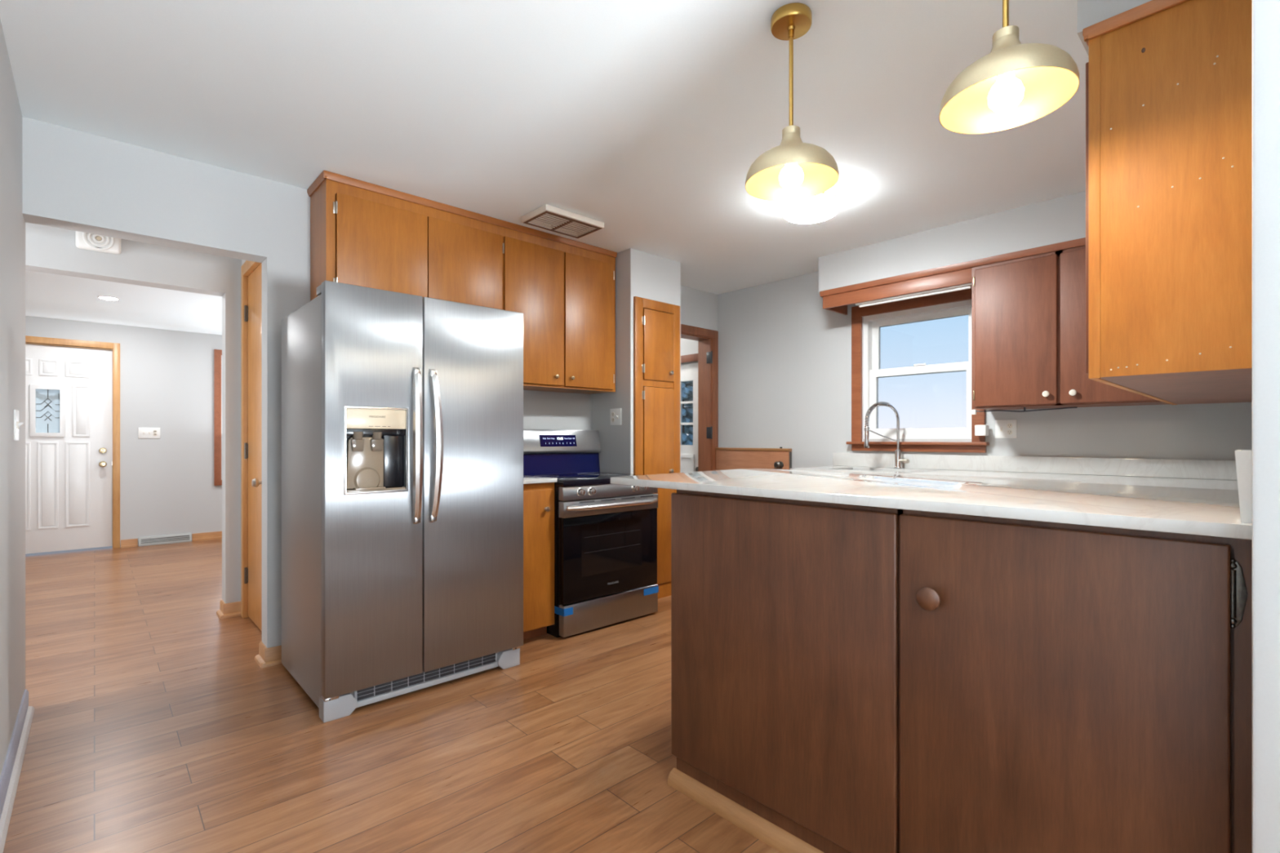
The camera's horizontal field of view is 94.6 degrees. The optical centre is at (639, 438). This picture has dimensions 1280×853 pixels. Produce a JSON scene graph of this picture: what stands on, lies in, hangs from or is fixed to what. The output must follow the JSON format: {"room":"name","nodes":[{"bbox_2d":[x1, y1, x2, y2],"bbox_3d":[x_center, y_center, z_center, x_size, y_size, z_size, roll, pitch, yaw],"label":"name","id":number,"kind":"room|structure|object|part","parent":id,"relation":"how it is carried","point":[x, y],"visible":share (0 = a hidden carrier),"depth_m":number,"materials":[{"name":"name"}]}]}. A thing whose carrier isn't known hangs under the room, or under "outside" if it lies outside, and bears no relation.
{"room":"kitchen","nodes":[
{"label":"kitchen","id":0,"kind":"room"},
{"bbox_2d":[0,18,25,776],"bbox_3d":[-0.575,-0.083,0.217,0.120,2.440,6.100,0,0,-43],"label":"wall","id":1,"kind":"structure","parent":0,"point":[12,223],"depth_m":2.05,"materials":[{"name":"grey paint"}]},
{"bbox_2d":[0,688,28,819],"bbox_3d":[-0.547,1.093,0.284,0.012,0.088,5.960,0,0,-43],"label":"baseboard","id":2,"kind":"structure","parent":1,"relation":"attached to","point":[7,768],"depth_m":2.02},
{"bbox_2d":[0,706,34,852],"bbox_3d":[-0.529,1.127,0.287,0.018,0.021,5.940,0,0,-43],"label":"trim","id":3,"kind":"structure","parent":1,"relation":"attached to","point":[13,784],"depth_m":1.94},
{"bbox_2d":[13,408,23,440],"bbox_3d":[-2.294,-0.050,2.183,0.020,0.113,0.120,0,0,-43],"label":"switch plate","id":4,"kind":"object","parent":1,"relation":"attached to","point":[16,424],"visible":1,"depth_m":2.16,"materials":[{"name":"white plastic"}]},
{"bbox_3d":[-2.300,-0.050,2.178,0.006,0.113,0.120,0,0,-43],"label":"plate","id":5,"kind":"part","parent":4,"relation":"part of","materials":[{"name":"white plastic"}]},
{"bbox_2d":[25,315,222,547],"bbox_3d":[-5.041,-0.083,6.602,4.950,2.440,0.140,0,0,-43],"label":"wall","id":6,"kind":"structure","parent":0,"point":[167,487],"depth_m":6.39,"materials":[{"name":"grey paint"}]},
{"bbox_2d":[25,343,112,554],"bbox_3d":[-5.807,0.101,5.817,0.911,2.032,0.113,0,0,-43],"label":"door","id":7,"kind":"structure","parent":6,"relation":"in","point":[68,471],"depth_m":5.92,"materials":[{"name":"white paint"}]},
{"bbox_3d":[-5.822,-0.272,5.807,0.249,0.507,0.021,0,0,-43],"label":"lite frame","id":8,"kind":"part","parent":7,"relation":"part of","materials":[{"name":"white paint"}]},
{"bbox_2d":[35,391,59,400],"bbox_3d":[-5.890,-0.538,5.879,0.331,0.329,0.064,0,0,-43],"label":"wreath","id":9,"kind":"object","parent":7,"relation":"hanging from","point":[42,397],"visible":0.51,"depth_m":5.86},
{"bbox_3d":[-5.511,0.262,6.060,0.060,0.060,0.068,0,0,-43],"label":"knob","id":10,"kind":"part","parent":7,"relation":"part of","materials":[{"name":"gold metal"}]},
{"bbox_2d":[25,335,119,548],"bbox_3d":[-5.803,0.073,5.809,1.035,2.128,0.041,0,0,-43],"label":"trim","id":11,"kind":"structure","parent":6,"relation":"attached to","point":[115,346],"depth_m":6.12,"materials":[{"name":"beige wood"}]},
{"bbox_2d":[25,297,222,335],"bbox_3d":[-4.925,-1.243,6.402,4.850,0.120,0.312,0,0,-43],"label":"trim","id":12,"kind":"structure","parent":6,"relation":"attached to","point":[33,308],"depth_m":6.08,"materials":[{"name":"white paint"}]},
{"bbox_2d":[137,427,159,438],"bbox_3d":[-5.242,-0.060,6.310,0.180,0.115,0.016,0,0,-43],"label":"switch plate","id":13,"kind":"object","parent":6,"relation":"attached to","point":[143,433],"visible":1,"depth_m":6.31,"materials":[{"name":"white plastic"}]},
{"bbox_2d":[137,533,191,546],"bbox_3d":[-5.129,1.091,6.388,0.450,0.092,0.055,0,0,-43],"label":"air vent","id":14,"kind":"object","parent":6,"relation":"in","point":[185,537],"visible":1,"depth_m":6.37,"materials":[{"name":"grey metal"}]},
{"bbox_2d":[120,531,222,547],"bbox_3d":[-4.322,1.097,7.150,2.950,0.080,0.030,0,0,-43],"label":"baseboard","id":15,"kind":"structure","parent":6,"relation":"attached to","point":[215,535],"depth_m":6.58,"materials":[{"name":"beige wood"}]},
{"bbox_2d":[213,349,222,485],"bbox_3d":[-4.162,-0.240,7.385,1.915,1.545,0.142,0,0,-43],"label":"window","id":16,"kind":"structure","parent":6,"relation":"in","point":[217,353],"depth_m":6.70,"materials":[{"name":"brown wood"}]},
{"bbox_2d":[25,222,241,603],"bbox_3d":[-2.572,-0.083,3.927,4.950,2.440,0.140,0,0,-43],"label":"wall","id":17,"kind":"structure","parent":0,"point":[48,249],"depth_m":3.67,"materials":[{"name":"grey paint"}]},
{"bbox_2d":[75,231,120,254],"bbox_3d":[-3.062,-1.138,3.341,0.190,0.154,0.054,0,0,-43],"label":"box","id":18,"kind":"object","parent":17,"relation":"attached to","point":[86,241],"visible":0.71,"depth_m":3.32,"materials":[{"name":"white plastic"}]},
{"bbox_2d":[216,609,240,618],"bbox_3d":[-2.658,1.127,3.822,0.119,0.021,0.167,0,0,-43],"label":"trim","id":19,"kind":"structure","parent":17,"relation":"attached to","point":[220,614],"depth_m":3.77,"materials":[{"name":"beige wood"}]},
{"bbox_2d":[219,599,240,614],"bbox_3d":[-2.657,1.095,3.837,0.099,0.085,0.147,0,0,-43],"label":"baseboard","id":20,"kind":"structure","parent":17,"relation":"attached to","point":[232,607],"depth_m":3.78,"materials":[{"name":"beige wood"}]},
{"bbox_2d":[22,116,717,648],"bbox_3d":[-0.889,-0.083,3.966,4.505,2.440,0.135,0,0,-43],"label":"wall","id":21,"kind":"structure","parent":0,"point":[73,180],"depth_m":2.86,"materials":[{"name":"grey paint"}]},
{"bbox_2d":[254,654,281,668],"bbox_3d":[-1.859,1.127,3.049,0.195,0.021,0.167,0,0,-43],"label":"trim","id":22,"kind":"structure","parent":21,"relation":"attached to","point":[258,659],"depth_m":2.97,"materials":[{"name":"beige wood"}]},
{"bbox_2d":[258,641,281,662],"bbox_3d":[-1.859,1.095,3.063,0.175,0.085,0.147,0,0,-43],"label":"baseboard","id":23,"kind":"structure","parent":21,"relation":"attached to","point":[269,654],"depth_m":2.98,"materials":[{"name":"beige wood"}]},
{"bbox_2d":[306,169,617,394],"bbox_3d":[-0.942,-0.815,3.599,1.867,0.974,0.331,0,0,-43],"label":"upper cabinet","id":24,"kind":"object","parent":21,"relation":"attached to","point":[362,233],"visible":0.71,"depth_m":3.44,"materials":[{"name":"brown wood"}]},
{"bbox_3d":[-1.327,-0.944,3.063,0.456,0.537,0.016,0,0,-43],"label":"door","id":25,"kind":"part","parent":24,"relation":"part of","materials":[{"name":"brown wood"}]},
{"bbox_3d":[-0.950,-1.285,3.608,1.867,0.034,0.306,0,0,-43],"label":"crown moulding","id":26,"kind":"part","parent":24,"relation":"part of","materials":[{"name":"brown wood"}]},
{"bbox_3d":[-0.991,-0.944,3.374,0.451,0.537,0.016,0,0,-43],"label":"door","id":27,"kind":"part","parent":24,"relation":"part of","materials":[{"name":"brown wood"}]},
{"bbox_3d":[-0.654,-0.777,3.685,0.430,0.870,0.016,0,0,-43],"label":"door","id":28,"kind":"part","parent":24,"relation":"part of","materials":[{"name":"brown wood"}]},
{"bbox_3d":[-0.338,-0.777,3.977,0.409,0.870,0.016,0,0,-43],"label":"door","id":29,"kind":"part","parent":24,"relation":"part of","materials":[{"name":"brown wood"}]},
{"bbox_2d":[680,324,718,471],"bbox_3d":[0.318,0.084,5.056,0.928,2.107,0.173,0,0,-43],"label":"trim","id":30,"kind":"structure","parent":21,"relation":"attached to","point":[707,339],"depth_m":5.29,"materials":[{"name":"brown wood"}]},
{"bbox_2d":[715,446,791,470],"bbox_3d":[0.929,0.592,5.000,0.107,1.050,0.764,0,0,-43],"label":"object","id":31,"kind":"structure","parent":21,"relation":"in","point":[726,458],"depth_m":4.99,"materials":[{"name":"beige wood"}]},
{"bbox_3d":[1.115,0.212,4.766,0.064,0.060,0.060,0,0,-43],"label":"knob","id":32,"kind":"part","parent":31,"relation":"part of","materials":[{"name":"grey metal"}]},
{"bbox_3d":[1.208,0.192,4.740,0.033,0.170,0.004,0,0,-43],"label":"latch plate","id":33,"kind":"part","parent":31,"relation":"part of","materials":[{"name":"grey metal"}]},
{"bbox_2d":[3,538,780,852],"bbox_3d":[-1.083,1.287,3.015,6.100,0.300,10.900,0,0,-43],"label":"floor","id":34,"kind":"structure","parent":0,"point":[157,726],"depth_m":2.17,"materials":[{"name":"brown wood"}]},
{"bbox_2d":[281,280,523,722],"bbox_3d":[-1.152,0.255,2.902,0.907,1.764,0.843,0,0,-43],"label":"refrigerator","id":35,"kind":"object","parent":34,"relation":"on","point":[402,414],"visible":1,"depth_m":2.59,"materials":[{"name":"grey metal"}]},
{"bbox_3d":[-1.119,0.203,2.488,0.394,1.660,0.054,0,0,-43],"label":"door","id":36,"kind":"part","parent":35,"relation":"part of","materials":[{"name":"metal"}]},
{"bbox_3d":[-1.112,-0.083,2.482,0.242,0.083,0.044,0,0,-43],"label":"dispenser panel","id":37,"kind":"part","parent":35,"relation":"part of","materials":[{"name":"beige plastic"}]},
{"bbox_3d":[-0.965,0.031,2.557,0.041,0.682,0.082,0,0,-29],"label":"handle","id":38,"kind":"part","parent":35,"relation":"part of","materials":[{"name":"metal"}]},
{"bbox_3d":[-0.904,0.031,2.613,0.082,0.682,0.041,0,0,34],"label":"handle","id":39,"kind":"part","parent":35,"relation":"part of","materials":[{"name":"metal"}]},
{"bbox_3d":[-0.784,0.203,2.797,0.505,1.660,0.054,0,0,-43],"label":"door","id":40,"kind":"part","parent":35,"relation":"part of","materials":[{"name":"metal"}]},
{"bbox_2d":[523,482,554,639],"bbox_3d":[-0.811,0.693,3.485,0.337,0.888,0.668,0,0,-43],"label":"base cabinet","id":41,"kind":"object","parent":34,"relation":"on","point":[538,498],"visible":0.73,"depth_m":3.29,"materials":[{"name":"brown wood"}]},
{"bbox_2d":[523,475,556,484],"bbox_3d":[-0.823,0.236,3.489,0.354,0.023,0.653,0,0,-43],"label":"countertop","id":42,"kind":"structure","parent":41,"relation":"on","point":[526,479],"depth_m":3.31,"materials":[{"name":"white stone"}]},
{"bbox_3d":[-0.522,0.396,3.316,0.030,0.030,0.026,0,0,-43],"label":"knob","id":43,"kind":"part","parent":41,"relation":"part of","materials":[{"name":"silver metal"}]},
{"bbox_2d":[523,429,658,637],"bbox_3d":[-0.361,0.538,3.803,0.750,1.198,0.772,0,0,-43],"label":"range","id":44,"kind":"object","parent":34,"relation":"on","point":[606,533],"visible":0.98,"depth_m":3.59,"materials":[{"name":"black metal"}]},
{"bbox_3d":[-0.589,0.169,4.050,0.733,0.143,0.090,0,0,-43],"label":"backsplash panel","id":45,"kind":"part","parent":44,"relation":"part of","materials":[{"name":"blue ceramic"}]},
{"bbox_3d":[-0.336,0.308,3.396,0.048,0.048,0.043,0,0,-43],"label":"knob","id":46,"kind":"part","parent":44,"relation":"part of","materials":[{"name":"metal"}]},
{"bbox_2d":[527,471,642,487],"bbox_3d":[-0.357,0.258,3.798,0.749,0.035,0.595,0,0,-43],"label":"cooktop","id":47,"kind":"object","parent":44,"relation":"in","point":[566,479],"depth_m":3.61,"materials":[{"name":"black glass"}]},
{"bbox_3d":[-0.278,0.308,3.450,0.048,0.048,0.043,0,0,-43],"label":"knob","id":48,"kind":"part","parent":44,"relation":"part of","materials":[{"name":"metal"}]},
{"bbox_3d":[-0.175,0.695,3.601,0.743,0.495,0.044,0,0,-43],"label":"oven door","id":49,"kind":"part","parent":44,"relation":"part of","materials":[{"name":"black glass"}]},
{"bbox_3d":[-0.175,0.314,3.601,0.745,0.076,0.052,0,0,-43],"label":"control panel","id":50,"kind":"part","parent":44,"relation":"part of","materials":[{"name":"metal"}]},
{"bbox_3d":[-0.172,0.404,3.598,0.745,0.090,0.051,0,0,-43],"label":"door trim","id":51,"kind":"part","parent":44,"relation":"part of","materials":[{"name":"metal"}]},
{"bbox_3d":[-0.173,1.035,3.599,0.743,0.176,0.049,0,0,-43],"label":"drawer","id":52,"kind":"part","parent":44,"relation":"part of","materials":[{"name":"metal"}]},
{"bbox_3d":[-0.134,0.395,3.546,0.705,0.031,0.088,0,0,-43],"label":"handle","id":53,"kind":"part","parent":44,"relation":"part of","materials":[{"name":"metal"}]},
{"bbox_3d":[-0.026,0.308,3.683,0.048,0.048,0.043,0,0,-43],"label":"knob","id":54,"kind":"part","parent":44,"relation":"part of","materials":[{"name":"metal"}]},
{"bbox_3d":[0.032,0.308,3.736,0.048,0.048,0.043,0,0,-43],"label":"knob","id":55,"kind":"part","parent":44,"relation":"part of","materials":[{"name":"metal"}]},
{"bbox_2d":[633,296,679,598],"bbox_3d":[0.003,0.081,4.330,0.446,2.112,0.442,0,0,-43],"label":"pantry cabinet","id":56,"kind":"object","parent":34,"relation":"on","point":[656,324],"visible":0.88,"depth_m":4.19,"materials":[{"name":"brown wood"}]},
{"bbox_3d":[0.132,0.336,4.197,0.295,1.395,0.020,0,0,-43],"label":"door","id":57,"kind":"part","parent":56,"relation":"part of","materials":[{"name":"brown wood"}]},
{"bbox_3d":[0.132,-0.657,4.197,0.295,0.491,0.020,0,0,-43],"label":"door","id":58,"kind":"part","parent":56,"relation":"part of","materials":[{"name":"brown wood"}]},
{"bbox_2d":[667,489,1252,852],"bbox_3d":[0.863,0.651,1.692,0.836,0.972,1.416,0,0,-43],"label":"base cabinet","id":59,"kind":"object","parent":34,"relation":"on","point":[846,678],"visible":1,"depth_m":1.31,"materials":[{"name":"brown wood"}]},
{"bbox_3d":[0.555,1.115,1.462,0.031,0.044,1.336,0,0,-43],"label":"shoe moulding","id":60,"kind":"part","parent":59,"relation":"part of","materials":[{"name":"beige wood"}]},
{"bbox_3d":[0.360,0.612,1.683,0.016,0.866,0.747,0,0,-43],"label":"fixed panel","id":61,"kind":"part","parent":59,"relation":"part of","materials":[{"name":"brown wood"}]},
{"bbox_3d":[0.651,0.360,1.331,0.036,0.051,0.051,0,0,-43],"label":"knob","id":62,"kind":"part","parent":59,"relation":"part of","materials":[{"name":"brown wood"}]},
{"bbox_2d":[610,468,1252,539],"bbox_3d":[0.789,0.151,1.841,0.913,0.024,1.745,0,0,-43],"label":"countertop","id":63,"kind":"structure","parent":59,"relation":"on","point":[1180,510],"depth_m":1.45,"materials":[{"name":"white stone"}]},
{"bbox_2d":[1235,449,1252,523],"bbox_3d":[1.060,0.080,0.983,0.108,0.119,0.096,0,0,-43],"label":"container","id":64,"kind":"object","parent":63,"relation":"on","point":[1243,458],"visible":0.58,"depth_m":0.97,"materials":[{"name":"white plastic"}]},
{"bbox_3d":[0.807,0.628,1.199,0.016,0.898,0.555,0,0,-43],"label":"door","id":65,"kind":"part","parent":59,"relation":"part of","materials":[{"name":"brown wood"}]},
{"bbox_2d":[0,0,1088,319],"bbox_3d":[-1.083,-1.363,3.015,6.100,0.120,10.900,0,0,-43],"label":"ceiling","id":66,"kind":"structure","parent":0,"point":[647,120],"depth_m":2.29,"materials":[{"name":"white paint"}]},
{"bbox_2d":[97,295,119,300],"bbox_3d":[-4.920,-1.300,5.468,0.160,0.006,0.160,0,0,-43],"label":"recessed light","id":67,"kind":"object","parent":66,"relation":"in","point":[110,298],"visible":1,"depth_m":5.46,"materials":[{"name":"white paint"}]},
{"bbox_2d":[520,204,604,238],"bbox_3d":[-0.457,-1.283,3.509,0.420,0.038,0.265,0,0,-43],"label":"ceiling vent","id":68,"kind":"object","parent":66,"relation":"in","point":[548,217],"visible":1,"depth_m":3.47,"materials":[{"name":"beige plastic"}]},
{"bbox_2d":[745,2,839,201],"bbox_3d":[0.467,-1.038,1.823,0.280,0.529,0.280,0,0,-43],"label":"pendant lamp","id":69,"kind":"object","parent":66,"relation":"hanging from","point":[793,170],"visible":1,"depth_m":1.82,"materials":[{"name":"gold metal"}]},
{"bbox_3d":[0.467,-0.812,1.823,0.073,0.078,0.073,0,0,-43],"label":"bulb","id":70,"kind":"part","parent":69,"relation":"part of","materials":[{"name":"white glass"}]},
{"bbox_3d":[0.467,-1.108,1.823,0.013,0.320,0.013,0,0,-43],"label":"rod","id":71,"kind":"part","parent":69,"relation":"part of","materials":[{"name":"gold metal"}]},
{"bbox_3d":[0.467,-0.862,1.823,0.280,0.147,0.280,0,0,-43],"label":"lamp shade","id":72,"kind":"part","parent":69,"relation":"part of","materials":[{"name":"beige metal"}]},
{"bbox_2d":[782,186,839,223],"bbox_3d":[0.911,-1.244,3.155,0.301,0.117,0.301,0,0,-43],"label":"ceiling lamp","id":73,"kind":"object","parent":66,"relation":"attached to","point":[823,206],"visible":0.87,"depth_m":3.08,"materials":[{"name":"glass"}]},
{"bbox_3d":[0.911,-1.191,3.155,0.262,0.012,0.262,0,0,-43],"label":"glass","id":74,"kind":"part","parent":73,"relation":"part of","materials":[{"name":"white glass"}]},
{"bbox_2d":[938,0,1079,133],"bbox_3d":[0.860,-1.038,1.389,0.280,0.529,0.280,0,0,-43],"label":"pendant lamp","id":75,"kind":"object","parent":66,"relation":"hanging from","point":[1016,84],"visible":1,"depth_m":1.39,"materials":[{"name":"gold metal"}]},
{"bbox_2d":[996,70,1014,81],"bbox_3d":[0.860,-0.889,1.389,0.036,0.083,0.036,0,0,-43],"label":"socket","id":76,"kind":"object","parent":75,"relation":"attached to","point":[1009,74],"depth_m":1.38,"materials":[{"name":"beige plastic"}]},
{"bbox_3d":[0.860,-1.108,1.389,0.013,0.320,0.013,0,0,-43],"label":"rod","id":77,"kind":"part","parent":75,"relation":"part of","materials":[{"name":"gold metal"}]},
{"bbox_3d":[0.860,-0.812,1.389,0.073,0.078,0.073,0,0,-43],"label":"bulb","id":78,"kind":"part","parent":75,"relation":"part of","materials":[{"name":"white glass"}]},
{"bbox_2d":[591,248,680,474],"bbox_3d":[-0.031,-0.083,4.368,0.498,2.440,0.440,0,0,-43],"label":"wall","id":79,"kind":"structure","parent":0,"point":[638,273],"depth_m":4.13,"materials":[{"name":"grey paint"}]},
{"bbox_2d":[609,408,621,425],"bbox_3d":[-0.175,-0.153,4.143,0.020,0.116,0.119,0,0,-43],"label":"outlet plate","id":80,"kind":"object","parent":79,"relation":"attached to","point":[615,414],"visible":1,"depth_m":4.14,"materials":[{"name":"white plastic"}]},
{"bbox_2d":[680,271,1252,468],"bbox_3d":[1.381,0.067,4.699,0.175,2.740,5.370,0,0,-43],"label":"wall","id":81,"kind":"structure","parent":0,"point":[784,359],"depth_m":4.57,"materials":[{"name":"grey paint"}]},
{"bbox_2d":[680,362,697,472],"bbox_3d":[0.331,0.294,5.821,0.068,2.025,0.805,0,0,-43],"label":"door","id":82,"kind":"structure","parent":81,"relation":"attached to","point":[689,372],"depth_m":5.61,"materials":[{"name":"white paint"}]},
{"bbox_3d":[0.311,0.592,5.803,0.014,0.890,0.595,0,0,-43],"label":"panel moulding","id":83,"kind":"part","parent":82,"relation":"part of","materials":[{"name":"white paint"}]},
{"bbox_2d":[845,288,989,453],"bbox_3d":[1.910,-0.443,4.090,0.185,1.064,0.938,0,0,-43],"label":"window","id":84,"kind":"structure","parent":81,"relation":"attached to","point":[957,303],"depth_m":4.14,"materials":[{"name":"white paint"}]},
{"bbox_3d":[1.866,0.032,4.049,0.065,0.020,0.938,0,0,-43],"label":"sill","id":85,"kind":"part","parent":84,"relation":"part of","materials":[{"name":"red wood"}]},
{"bbox_3d":[1.935,-0.266,4.084,0.035,0.475,0.705,0,0,-43],"label":"sash","id":86,"kind":"part","parent":84,"relation":"part of","materials":[{"name":"white paint"}]},
{"bbox_3d":[1.963,-0.655,4.109,0.030,0.415,0.705,0,0,-43],"label":"sash","id":87,"kind":"part","parent":84,"relation":"part of","materials":[{"name":"white paint"}]},
{"bbox_3d":[1.949,-0.446,4.097,0.042,0.745,0.605,0,0,-43],"label":"glass","id":88,"kind":"part","parent":84,"relation":"part of","materials":[{"name":"clear glass"}]},
{"bbox_2d":[974,425,988,435],"bbox_3d":[2.143,-0.051,3.704,0.059,0.067,0.063,0,0,-43],"label":"sensor box","id":89,"kind":"object","parent":84,"relation":"attached to","point":[980,430],"visible":1,"depth_m":3.68,"materials":[{"name":"white plastic"}]},
{"bbox_2d":[819,237,1085,315],"bbox_3d":[2.034,-0.989,3.646,0.340,0.123,1.850,0,0,-43],"label":"window valance","id":90,"kind":"object","parent":81,"relation":"attached to","point":[837,300],"visible":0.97,"depth_m":3.73,"materials":[{"name":"red wood"}]},
{"bbox_2d":[854,283,971,307],"bbox_3d":[1.748,-0.933,3.809,0.062,0.060,0.735,0,0,-43],"label":"strip light","id":91,"kind":"object","parent":90,"relation":"attached to","point":[968,286],"visible":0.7,"depth_m":3.77,"materials":[{"name":"white paint"}]},
{"bbox_2d":[995,419,1016,438],"bbox_3d":[2.255,-0.059,3.645,0.020,0.113,0.116,0,0,-43],"label":"outlet plate","id":92,"kind":"object","parent":81,"relation":"attached to","point":[1004,428],"visible":1,"depth_m":3.65,"materials":[{"name":"white plastic"}]},
{"bbox_2d":[1006,423,1012,428],"bbox_3d":[2.272,-0.080,3.631,0.002,0.031,0.031,0,0,-43],"label":"receptacle","id":93,"kind":"object","parent":92,"relation":"attached to","point":[1008,425],"depth_m":3.63,"materials":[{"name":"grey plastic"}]},
{"bbox_2d":[1006,429,1012,435],"bbox_3d":[2.272,-0.040,3.631,0.002,0.031,0.031,0,0,-43],"label":"receptacle","id":94,"kind":"object","parent":92,"relation":"attached to","point":[1009,432],"depth_m":3.63,"materials":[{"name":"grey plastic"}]},
{"bbox_2d":[832,453,1237,479],"bbox_3d":[2.272,0.155,3.626,0.021,0.096,2.361,0,0,-43],"label":"backsplash","id":95,"kind":"structure","parent":81,"relation":"attached to","point":[1157,468],"depth_m":3.43,"materials":[{"name":"white stone"}]},
{"bbox_2d":[971,245,1170,410],"bbox_3d":[2.364,-0.596,3.269,0.366,0.834,0.876,0,0,-43],"label":"upper cabinet","id":96,"kind":"object","parent":81,"relation":"attached to","point":[1028,313],"visible":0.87,"depth_m":3.25,"materials":[{"name":"red wood"}]},
{"bbox_3d":[2.108,-0.590,3.327,0.016,0.806,0.404,0,0,-43],"label":"door","id":97,"kind":"part","parent":96,"relation":"part of","materials":[{"name":"red wood"}]},
{"bbox_2d":[971,406,1077,414],"bbox_3d":[2.194,-0.163,3.397,0.021,0.032,0.531,0,0,-40],"label":"cable","id":98,"kind":"object","parent":96,"relation":"attached to","point":[973,411],"visible":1,"depth_m":3.39,"materials":[{"name":"white plastic"}]},
{"bbox_3d":[2.199,-0.242,3.198,0.026,0.033,0.033,0,0,-43],"label":"knob","id":99,"kind":"part","parent":96,"relation":"part of","materials":[{"name":"white ceramic"}]},
{"bbox_3d":[2.280,-0.242,3.110,0.026,0.033,0.033,0,0,-43],"label":"knob","id":100,"kind":"part","parent":96,"relation":"part of","materials":[{"name":"white ceramic"}]},
{"bbox_3d":[2.390,-0.590,3.022,0.016,0.806,0.398,0,0,-43],"label":"door","id":101,"kind":"part","parent":96,"relation":"part of","materials":[{"name":"red wood"}]},
{"bbox_2d":[818,0,1151,292],"bbox_3d":[1.496,-1.178,2.872,2.185,0.250,2.310,0,0,-43],"label":"soffit","id":102,"kind":"structure","parent":0,"point":[1061,219],"depth_m":3.48,"materials":[{"name":"grey paint"}]},
{"bbox_2d":[1082,0,1252,404],"bbox_3d":[2.004,-0.628,2.058,1.853,0.935,0.420,0,0,-43],"label":"upper cabinet","id":103,"kind":"object","parent":102,"relation":"hanging from","point":[1169,82],"visible":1,"depth_m":1.47,"materials":[{"name":"orange wood"}]},
{"bbox_3d":[1.387,-0.606,1.764,0.430,0.855,0.014,0,0,-43],"label":"door","id":104,"kind":"part","parent":103,"relation":"part of","materials":[{"name":"red wood"}]},
{"bbox_3d":[1.886,-0.617,2.198,1.836,0.912,0.025,0,0,-43],"label":"frame","id":105,"kind":"part","parent":103,"relation":"part of","materials":[{"name":"brown wood"}]},
{"bbox_3d":[2.004,-1.082,2.054,1.848,0.028,0.416,0,0,-43],"label":"crown moulding","id":106,"kind":"part","parent":103,"relation":"part of","materials":[{"name":"brown wood"}]},
{"bbox_2d":[1252,0,1279,852],"bbox_3d":[2.025,-0.083,1.773,2.900,2.440,0.198,0,0,-43],"label":"wall","id":107,"kind":"structure","parent":0,"point":[1265,13],"depth_m":0.85,"materials":[{"name":"grey paint"}]},
{"bbox_3d":[-2.918,-0.083,2.791,2.100,2.440,1.060,0,0,-43],"label":"wall","id":108,"kind":"structure","parent":0,"visible":0},
{"bbox_2d":[240,260,261,617],"bbox_3d":[-2.211,0.017,3.491,0.112,2.240,0.890,0,0,-43],"label":"trim","id":109,"kind":"structure","parent":108,"relation":"attached to","point":[248,267],"depth_m":3.75,"materials":[{"name":"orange wood"}]},
{"bbox_2d":[244,262,262,631],"bbox_3d":[-2.240,0.049,3.461,0.099,2.153,0.780,0,0,-43],"label":"door","id":110,"kind":"structure","parent":108,"relation":"in","point":[253,312],"depth_m":3.60,"materials":[{"name":"brown wood"}]},
{"bbox_3d":[-2.177,0.252,3.366,0.062,0.052,0.052,0,0,-43],"label":"knob","id":111,"kind":"part","parent":110,"relation":"part of","materials":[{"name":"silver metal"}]},
{"label":"outside","id":112,"kind":"structure","parent":0,"visible":0},
{"bbox_2d":[111,460,112,546],"bbox_3d":[0.563,1.762,14.131,100.000,0.250,100.000,0,0,-43],"label":"ground","id":113,"kind":"structure","parent":112,"point":[112,460],"depth_m":14.51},
{"bbox_2d":[682,381,693,444],"bbox_3d":[0.819,-0.301,11.474,2.206,3.876,2.324,0,0,-3],"label":"conifer","id":114,"kind":"object","parent":113,"relation":"on","point":[687,386],"visible":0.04,"depth_m":11.10,"materials":[{"name":"green plant"}]},
{"bbox_2d":[684,404,691,441],"bbox_3d":[0.712,-0.801,14.838,2.844,4.876,2.766,0,0,-43],"label":"conifer","id":115,"kind":"object","parent":113,"relation":"on","point":[686,430],"visible":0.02,"depth_m":14.71,"materials":[{"name":"green plant"}]},
{"bbox_3d":[1.837,0.683,3.646,0.613,0.908,1.625,0,0,-43],"label":"cabinet","id":116,"kind":"object","parent":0,"visible":0},
{"bbox_2d":[790,465,1238,489],"bbox_3d":[1.609,0.215,2.995,1.848,0.023,2.333,0,0,-43],"label":"countertop","id":117,"kind":"structure","parent":116,"relation":"on","point":[1081,478],"depth_m":3.13,"materials":[{"name":"white stone"}]},
{"bbox_2d":[863,401,909,468],"bbox_3d":[1.669,-0.025,3.995,0.282,0.457,0.120,0,0,-13],"label":"faucet","id":118,"kind":"object","parent":117,"relation":"on","point":[898,453],"visible":1,"depth_m":4.03,"materials":[{"name":"silver metal"}]},
{"bbox_3d":[1.648,-0.023,4.022,0.255,0.099,0.036,0,0,-7],"label":"support arm","id":119,"kind":"part","parent":118,"relation":"part of","materials":[{"name":"silver metal"}]},
{"bbox_3d":[1.784,0.152,4.008,0.030,0.030,0.091,0,0,-19],"label":"lever","id":120,"kind":"part","parent":118,"relation":"part of","materials":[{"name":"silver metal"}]}
]}

